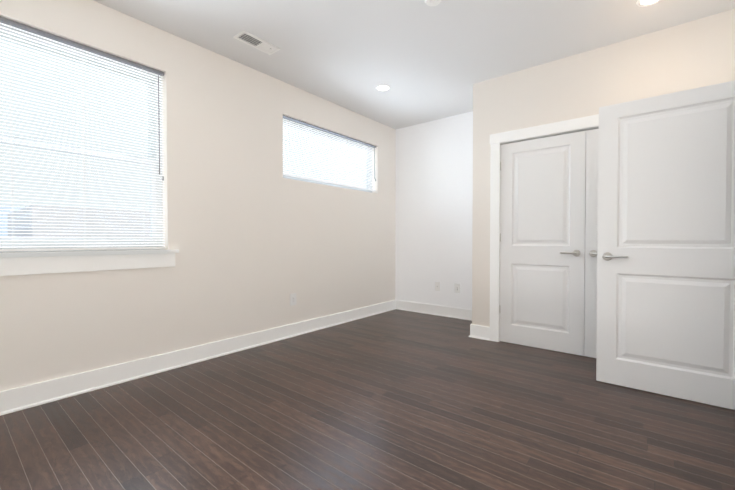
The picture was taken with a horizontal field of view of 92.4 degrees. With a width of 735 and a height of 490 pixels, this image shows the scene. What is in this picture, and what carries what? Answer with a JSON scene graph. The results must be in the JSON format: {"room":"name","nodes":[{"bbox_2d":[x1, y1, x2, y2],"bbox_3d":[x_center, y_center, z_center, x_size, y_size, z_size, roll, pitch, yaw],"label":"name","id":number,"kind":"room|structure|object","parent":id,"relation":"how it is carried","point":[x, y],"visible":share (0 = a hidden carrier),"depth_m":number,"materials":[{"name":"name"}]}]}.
{"room":"empty bedroom","nodes":[
{"label":"empty bedroom","id":0,"kind":"room"},
{"bbox_2d":[0,0,395,390],"bbox_3d":[-1.306,-0.361,3.414,0.200,2.740,5.660,1,1,39],"label":"wall","id":1,"kind":"structure","parent":0,"point":[254,236],"depth_m":3.15,"materials":[{"name":"paint"}]},
{"bbox_2d":[0,22,178,275],"bbox_3d":[-2.145,-0.605,2.314,0.210,1.580,1.640,1,1,39],"label":"window","id":2,"kind":"structure","parent":1,"relation":"in","point":[107,242],"depth_m":2.52,"materials":[{"name":"white plastic"}]},
{"bbox_2d":[0,16,164,251],"bbox_3d":[-2.124,-0.678,2.296,0.043,1.431,1.488,1,1,39],"label":"window blind","id":3,"kind":"object","parent":2,"relation":"attached to","point":[29,29],"visible":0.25,"depth_m":2.44,"materials":[{"name":"white plastic"}]},
{"bbox_2d":[0,300,395,415],"bbox_3d":[-1.233,0.940,3.342,0.029,0.140,5.310,1,1,39],"label":"baseboard","id":4,"kind":"structure","parent":1,"relation":"attached to","point":[28,396],"depth_m":2.80,"materials":[{"name":"white wood"}]},
{"bbox_2d":[290,293,295,305],"bbox_3d":[-0.815,0.598,3.867,0.009,0.130,0.086,1,1,39],"label":"electrical outlet","id":5,"kind":"object","parent":1,"relation":"attached to","point":[293,299],"visible":1,"depth_m":3.86,"materials":[{"name":"white plastic"}]},
{"bbox_2d":[283,118,371,192],"bbox_3d":[-0.478,-1.067,4.471,0.070,0.680,1.660,1,1,39],"label":"window","id":6,"kind":"structure","parent":1,"relation":"in","point":[329,184],"depth_m":4.50,"materials":[{"name":"white plastic"}]},
{"bbox_2d":[283,115,375,190],"bbox_3d":[-0.402,-1.085,4.409,0.043,0.640,1.648,1,1,39],"label":"window blind","id":7,"kind":"object","parent":6,"relation":"attached to","point":[328,132],"visible":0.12,"depth_m":4.31,"materials":[{"name":"white plastic"}]},
{"bbox_2d":[0,309,734,489],"bbox_3d":[0.720,1.093,1.790,5.420,0.120,5.660,1,1,39],"label":"floor","id":8,"kind":"structure","parent":0,"point":[396,399],"depth_m":2.01,"materials":[{"name":"brown wood"}]},
{"bbox_2d":[93,0,734,129],"bbox_3d":[0.720,-1.766,1.747,5.420,0.120,5.660,1,1,39],"label":"ceiling","id":9,"kind":"structure","parent":0,"point":[423,60],"depth_m":2.91,"materials":[{"name":"paint"}]},
{"bbox_2d":[233,30,279,54],"bbox_3d":[-0.939,-1.721,3.006,0.150,0.008,0.360,1,1,39],"label":"ceiling vent","id":10,"kind":"object","parent":9,"relation":"in","point":[245,37],"visible":1,"depth_m":3.00,"materials":[{"name":"white plastic"}]},
{"bbox_2d":[376,85,389,90],"bbox_3d":[0.171,-1.735,3.895,0.164,0.006,0.164,1,1,39],"label":"recessed light","id":11,"kind":"object","parent":9,"relation":"in","point":[382,87],"visible":1,"depth_m":3.88,"materials":[{"name":"white"}]},
{"bbox_2d":[424,0,441,5],"bbox_3d":[0.456,-1.699,2.439,0.132,0.034,0.132,1,1,39],"label":"smoke detector","id":12,"kind":"object","parent":9,"relation":"attached to","point":[432,2],"visible":1,"depth_m":2.45,"materials":[{"name":"white plastic"}]},
{"bbox_2d":[636,0,660,6],"bbox_3d":[1.976,-1.714,2.454,0.164,0.006,0.164,1,1,39],"label":"recessed light","id":13,"kind":"object","parent":9,"relation":"in","point":[642,3],"visible":1,"depth_m":2.49,"materials":[{"name":"white"}]},
{"bbox_2d":[395,111,585,330],"bbox_3d":[2.519,-0.367,3.824,5.220,2.740,0.200,1,1,39],"label":"wall","id":14,"kind":"structure","parent":0,"point":[434,181],"depth_m":4.96,"materials":[{"name":"paint"}]},
{"bbox_2d":[396,300,471,319],"bbox_3d":[1.030,0.917,4.905,1.510,0.140,0.029,1,1,39],"label":"baseboard","id":15,"kind":"structure","parent":14,"relation":"attached to","point":[453,312],"depth_m":4.96,"materials":[{"name":"white wood"}]},
{"bbox_2d":[435,282,439,290],"bbox_3d":[0.980,0.582,4.950,0.086,0.130,0.015,1,1,39],"label":"electrical outlet","id":16,"kind":"object","parent":14,"relation":"attached to","point":[437,286],"visible":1,"depth_m":4.95,"materials":[{"name":"white plastic"}]},
{"bbox_2d":[454,283,459,292],"bbox_3d":[1.215,0.584,4.763,0.086,0.130,0.009,1,1,39],"label":"electrical outlet","id":17,"kind":"object","parent":14,"relation":"attached to","point":[456,287],"visible":1,"depth_m":4.77,"materials":[{"name":"white plastic"}]},
{"bbox_2d":[472,9,734,326],"bbox_3d":[2.190,-0.362,3.466,2.080,2.740,0.770,1,1,39],"label":"wall","id":18,"kind":"structure","parent":0,"point":[697,53],"depth_m":3.16,"materials":[{"name":"paint"}]},
{"bbox_2d":[468,320,489,337],"bbox_3d":[1.354,0.929,4.127,0.032,0.140,0.769,1,1,39],"label":"baseboard","id":19,"kind":"structure","parent":18,"relation":"attached to","point":[475,330],"depth_m":3.79,"materials":[{"name":"white"}]},
{"bbox_2d":[499,131,585,355],"bbox_3d":[1.650,-0.014,3.406,0.770,2.030,0.096,1,1,39],"label":"closet door","id":20,"kind":"structure","parent":18,"relation":"in","point":[542,233],"depth_m":3.39,"materials":[{"name":"white wood"}]},
{"bbox_2d":[490,114,598,341],"bbox_3d":[1.982,-0.065,3.199,1.716,2.155,0.134,1,1,39],"label":"trim","id":21,"kind":"structure","parent":18,"relation":"attached to","point":[586,123],"depth_m":3.63,"materials":[{"name":"white wood"}]},
{"bbox_2d":[584,129,598,357],"bbox_3d":[2.251,-0.006,2.917,0.770,2.030,0.096,1,1,39],"label":"closet door","id":22,"kind":"structure","parent":18,"relation":"in","point":[591,245],"depth_m":3.14,"materials":[{"name":"white wood"}]},
{"bbox_3d":[1.564,-0.324,0.953,0.120,2.740,5.460,1,1,39],"label":"wall","id":23,"kind":"structure","parent":0,"visible":0},
{"bbox_2d":[596,80,734,409],"bbox_3d":[2.055,0.002,2.361,0.860,2.030,0.156,1,1,39],"label":"entry door","id":24,"kind":"structure","parent":23,"relation":"in","point":[666,258],"depth_m":2.36,"materials":[{"name":"white wood"}]},
{"label":"outside","id":25,"kind":"structure","parent":0,"visible":0},
{"bbox_3d":[-49.219,9.564,40.142,119.300,0.200,160.000,1,1,39],"label":"ground","id":26,"kind":"structure","parent":25,"visible":0},
{"bbox_2d":[0,205,25,236],"bbox_3d":[-58.115,2.127,45.972,18.000,14.500,22.000,1,1,39],"label":"building","id":27,"kind":"structure","parent":26,"relation":"on","point":[2,212],"depth_m":45.47,"materials":[{"name":"grey"}]},
{"bbox_2d":[7,205,150,236],"bbox_3d":[-22.463,3.447,31.193,12.000,12.300,12.000,1,1,39],"label":"building","id":28,"kind":"structure","parent":26,"relation":"on","point":[73,227],"depth_m":24.94,"materials":[{"name":"grey"}]}
]}

